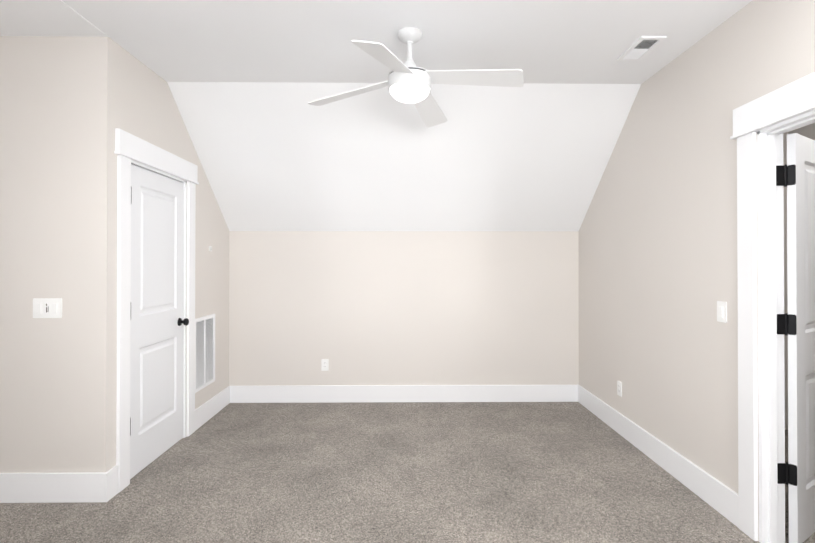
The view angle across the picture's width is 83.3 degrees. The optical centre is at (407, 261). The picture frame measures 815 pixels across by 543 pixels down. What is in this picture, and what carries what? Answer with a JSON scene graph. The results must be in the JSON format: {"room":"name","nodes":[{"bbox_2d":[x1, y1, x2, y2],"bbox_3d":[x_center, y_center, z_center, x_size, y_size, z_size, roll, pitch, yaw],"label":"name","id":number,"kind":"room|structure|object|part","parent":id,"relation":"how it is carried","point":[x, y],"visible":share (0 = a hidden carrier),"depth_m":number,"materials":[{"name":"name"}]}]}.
{"room":"empty attic bedroom","nodes":[
{"label":"empty attic bedroom","id":0,"kind":"room"},
{"bbox_2d":[0,36,87,472],"bbox_3d":[-2.937,0.040,2.724,2.125,2.720,0.115,0,0,-1],"label":"wall","id":1,"kind":"structure","parent":0,"point":[43,155],"depth_m":2.68,"materials":[{"name":"beige paint"}]},
{"bbox_2d":[33,298,61,317],"bbox_3d":[-2.099,0.275,2.672,0.166,0.115,0.019,0,0,-1],"label":"switch plate","id":2,"kind":"object","parent":1,"relation":"attached to","point":[47,307],"visible":1,"depth_m":2.67,"materials":[{"name":"white plastic"}]},
{"bbox_2d":[86,37,228,471],"bbox_3d":[-1.838,0.045,3.687,0.135,2.720,2.015,0,0,-1],"label":"wall","id":3,"kind":"structure","parent":0,"point":[128,92],"depth_m":2.75,"materials":[{"name":"beige paint"}]},
{"bbox_2d":[0,466,115,502],"bbox_3d":[-2.856,1.315,2.656,2.226,0.168,0.028,0,0,-1],"label":"baseboard","id":4,"kind":"structure","parent":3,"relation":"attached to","point":[79,487],"depth_m":2.65,"materials":[{"name":"white paint"}]},
{"bbox_2d":[114,128,198,492],"bbox_3d":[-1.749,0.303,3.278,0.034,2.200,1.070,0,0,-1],"label":"door frame","id":5,"kind":"structure","parent":3,"relation":"attached to","point":[129,147],"depth_m":2.86,"materials":[{"name":"white paint"}]},
{"bbox_2d":[130,164,188,478],"bbox_3d":[-1.758,0.388,3.273,0.105,2.018,0.743,0,0,-1],"label":"door","id":6,"kind":"structure","parent":3,"relation":"in","point":[158,321],"depth_m":3.23,"materials":[{"name":"white paint"}]},
{"bbox_3d":[-1.764,0.316,2.910,0.015,1.587,0.015,0,0,-1],"label":"left door hinges","id":7,"kind":"part","parent":6,"relation":"part of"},
{"bbox_3d":[-1.744,0.475,3.575,0.070,0.063,0.063,0,0,-1],"label":"knob","id":8,"kind":"part","parent":6,"relation":"part of","materials":[{"name":"black metal"}]},
{"bbox_2d":[195,314,214,392],"bbox_3d":[-1.768,0.789,3.995,0.012,0.615,0.420,0,0,-1],"label":"air vent","id":9,"kind":"object","parent":3,"relation":"in","point":[204,351],"visible":0.85,"depth_m":3.99,"materials":[{"name":"white metal"}]},
{"bbox_2d":[195,386,231,430],"bbox_3d":[-1.768,1.324,4.159,0.016,0.168,0.765,0,0,-1],"label":"baseboard","id":10,"kind":"structure","parent":3,"relation":"attached to","point":[210,408],"depth_m":4.13,"materials":[{"name":"white paint"}]},
{"bbox_2d":[0,0,751,83],"bbox_3d":[-0.376,-1.391,0.533,7.400,0.124,5.860,0,0,-1],"label":"ceiling","id":11,"kind":"structure","parent":0,"point":[534,41],"depth_m":2.65,"materials":[{"name":"white paint"}]},
{"bbox_2d":[308,27,523,126],"bbox_3d":[0.013,-1.140,2.656,1.279,0.362,1.279,0,0,17],"label":"ceiling fan","id":12,"kind":"object","parent":11,"relation":"hanging from","point":[431,113],"depth_m":2.56,"materials":[{"name":"white"}]},
{"bbox_3d":[-0.328,-1.014,2.773,0.557,0.112,0.152,0,0,17],"label":"ceiling fan blade","id":13,"kind":"part","parent":12,"relation":"part of","materials":[{"name":"white plastic"}]},
{"bbox_3d":[-0.105,-1.017,2.314,0.152,0.112,0.557,0,0,17],"label":"ceiling fan blade","id":14,"kind":"part","parent":12,"relation":"part of","materials":[{"name":"white plastic"}]},
{"bbox_2d":[390,82,429,102],"bbox_3d":[0.013,-0.959,2.655,0.232,0.068,0.232,0,0,-1],"label":"dome","id":15,"kind":"object","parent":12,"relation":"attached to","point":[409,92],"visible":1,"depth_m":2.59,"materials":[{"name":"white glass"}]},
{"bbox_3d":[0.131,-1.013,2.997,0.152,0.112,0.557,0,0,17],"label":"ceiling fan blade","id":16,"kind":"part","parent":12,"relation":"part of","materials":[{"name":"white plastic"}]},
{"bbox_2d":[617,36,666,60],"bbox_3d":[1.444,-1.314,2.841,0.150,0.011,0.305,0,0,-1],"label":"ceiling vent","id":17,"kind":"object","parent":11,"relation":"in","point":[640,48],"visible":1,"depth_m":2.83,"materials":[{"name":"white metal"}]},
{"bbox_2d":[229,231,578,385],"bbox_3d":[-0.028,0.556,4.653,3.735,1.710,0.115,0,0,-1],"label":"wall","id":18,"kind":"structure","parent":0,"point":[428,307],"depth_m":4.60,"materials":[{"name":"beige paint"}]},
{"bbox_2d":[321,359,328,370],"bbox_3d":[-0.825,1.038,4.584,0.070,0.115,0.017,0,0,-1],"label":"electrical outlet","id":19,"kind":"object","parent":18,"relation":"attached to","point":[324,364],"visible":1,"depth_m":4.58,"materials":[{"name":"white plastic"}]},
{"bbox_2d":[232,385,575,402],"bbox_3d":[-0.027,1.327,4.582,3.505,0.168,0.018,0,0,-1],"label":"baseboard","id":20,"kind":"structure","parent":18,"relation":"attached to","point":[286,393],"depth_m":4.58,"materials":[{"name":"white paint"}]},
{"bbox_2d":[167,82,640,230],"bbox_3d":[-0.021,-0.873,4.052,3.505,1.140,1.335,0,0,-1],"label":"ceiling","id":21,"kind":"structure","parent":0,"point":[279,156],"depth_m":3.88,"materials":[{"name":"white paint"}]},
{"bbox_2d":[0,402,814,542],"bbox_3d":[-0.383,1.441,1.144,7.400,0.100,7.115,0,0,-1],"label":"floor","id":22,"kind":"structure","parent":0,"point":[463,472],"depth_m":2.83,"materials":[{"name":"carpet"}]},
{"bbox_2d":[579,0,814,540],"bbox_3d":[1.819,0.031,1.226,0.115,2.720,7.015,0,0,-1],"label":"wall","id":23,"kind":"structure","parent":0,"point":[658,279],"depth_m":2.90,"materials":[{"name":"beige paint"}]},
{"bbox_2d":[617,381,621,396],"bbox_3d":[1.734,1.042,3.742,0.017,0.115,0.070,0,0,-1],"label":"electrical outlet","id":24,"kind":"object","parent":23,"relation":"attached to","point":[619,388],"visible":1,"depth_m":3.74,"materials":[{"name":"white plastic"}]},
{"bbox_2d":[576,385,738,527],"bbox_3d":[1.729,1.320,3.487,0.016,0.168,2.185,0,0,-1],"label":"baseboard","id":25,"kind":"structure","parent":23,"relation":"attached to","point":[721,498],"depth_m":3.02,"materials":[{"name":"white paint"}]},
{"bbox_2d":[717,301,726,322],"bbox_3d":[1.746,0.281,2.542,0.017,0.115,0.074,0,0,-1],"label":"switch plate","id":26,"kind":"object","parent":23,"relation":"attached to","point":[721,311],"visible":1,"depth_m":2.53,"materials":[{"name":"white plastic"}]},
{"bbox_2d":[730,72,814,540],"bbox_3d":[1.738,0.295,1.886,0.034,2.200,1.090,0,0,-1],"label":"door frame","id":27,"kind":"structure","parent":23,"relation":"attached to","point":[796,98],"depth_m":2.32,"materials":[{"name":"white paint"}]},
{"bbox_2d":[757,110,814,542],"bbox_3d":[1.811,0.370,1.887,0.117,2.050,0.800,0,0,-1],"label":"trim","id":28,"kind":"structure","parent":23,"relation":"attached to","point":[771,390],"depth_m":2.26,"materials":[{"name":"white paint"}]},
{"bbox_2d":[776,133,814,542],"bbox_3d":[2.170,0.383,2.449,0.818,2.018,0.070,0,0,-33],"label":"door","id":29,"kind":"structure","parent":23,"relation":"in","point":[801,291],"depth_m":2.27,"materials":[{"name":"white paint"}]},
{"bbox_3d":[1.860,0.312,2.252,0.075,1.582,0.036,0,0,-1],"label":"right door hinges","id":30,"kind":"part","parent":29,"relation":"part of","materials":[{"name":"black metal"}]},
{"bbox_2d":[783,132,787,429],"bbox_3d":[2.508,0.047,3.876,1.320,2.720,0.100,0,0,-1],"label":"wall","id":31,"kind":"structure","parent":0,"point":[784,134],"depth_m":3.83,"materials":[{"name":"white paint"}]},
{"bbox_2d":[788,123,814,139],"bbox_3d":[3.256,0.037,2.234,0.100,2.720,3.400,0,0,-1],"label":"wall","id":32,"kind":"structure","parent":0,"point":[807,131],"depth_m":3.65,"materials":[{"name":"beige paint"}]}
]}

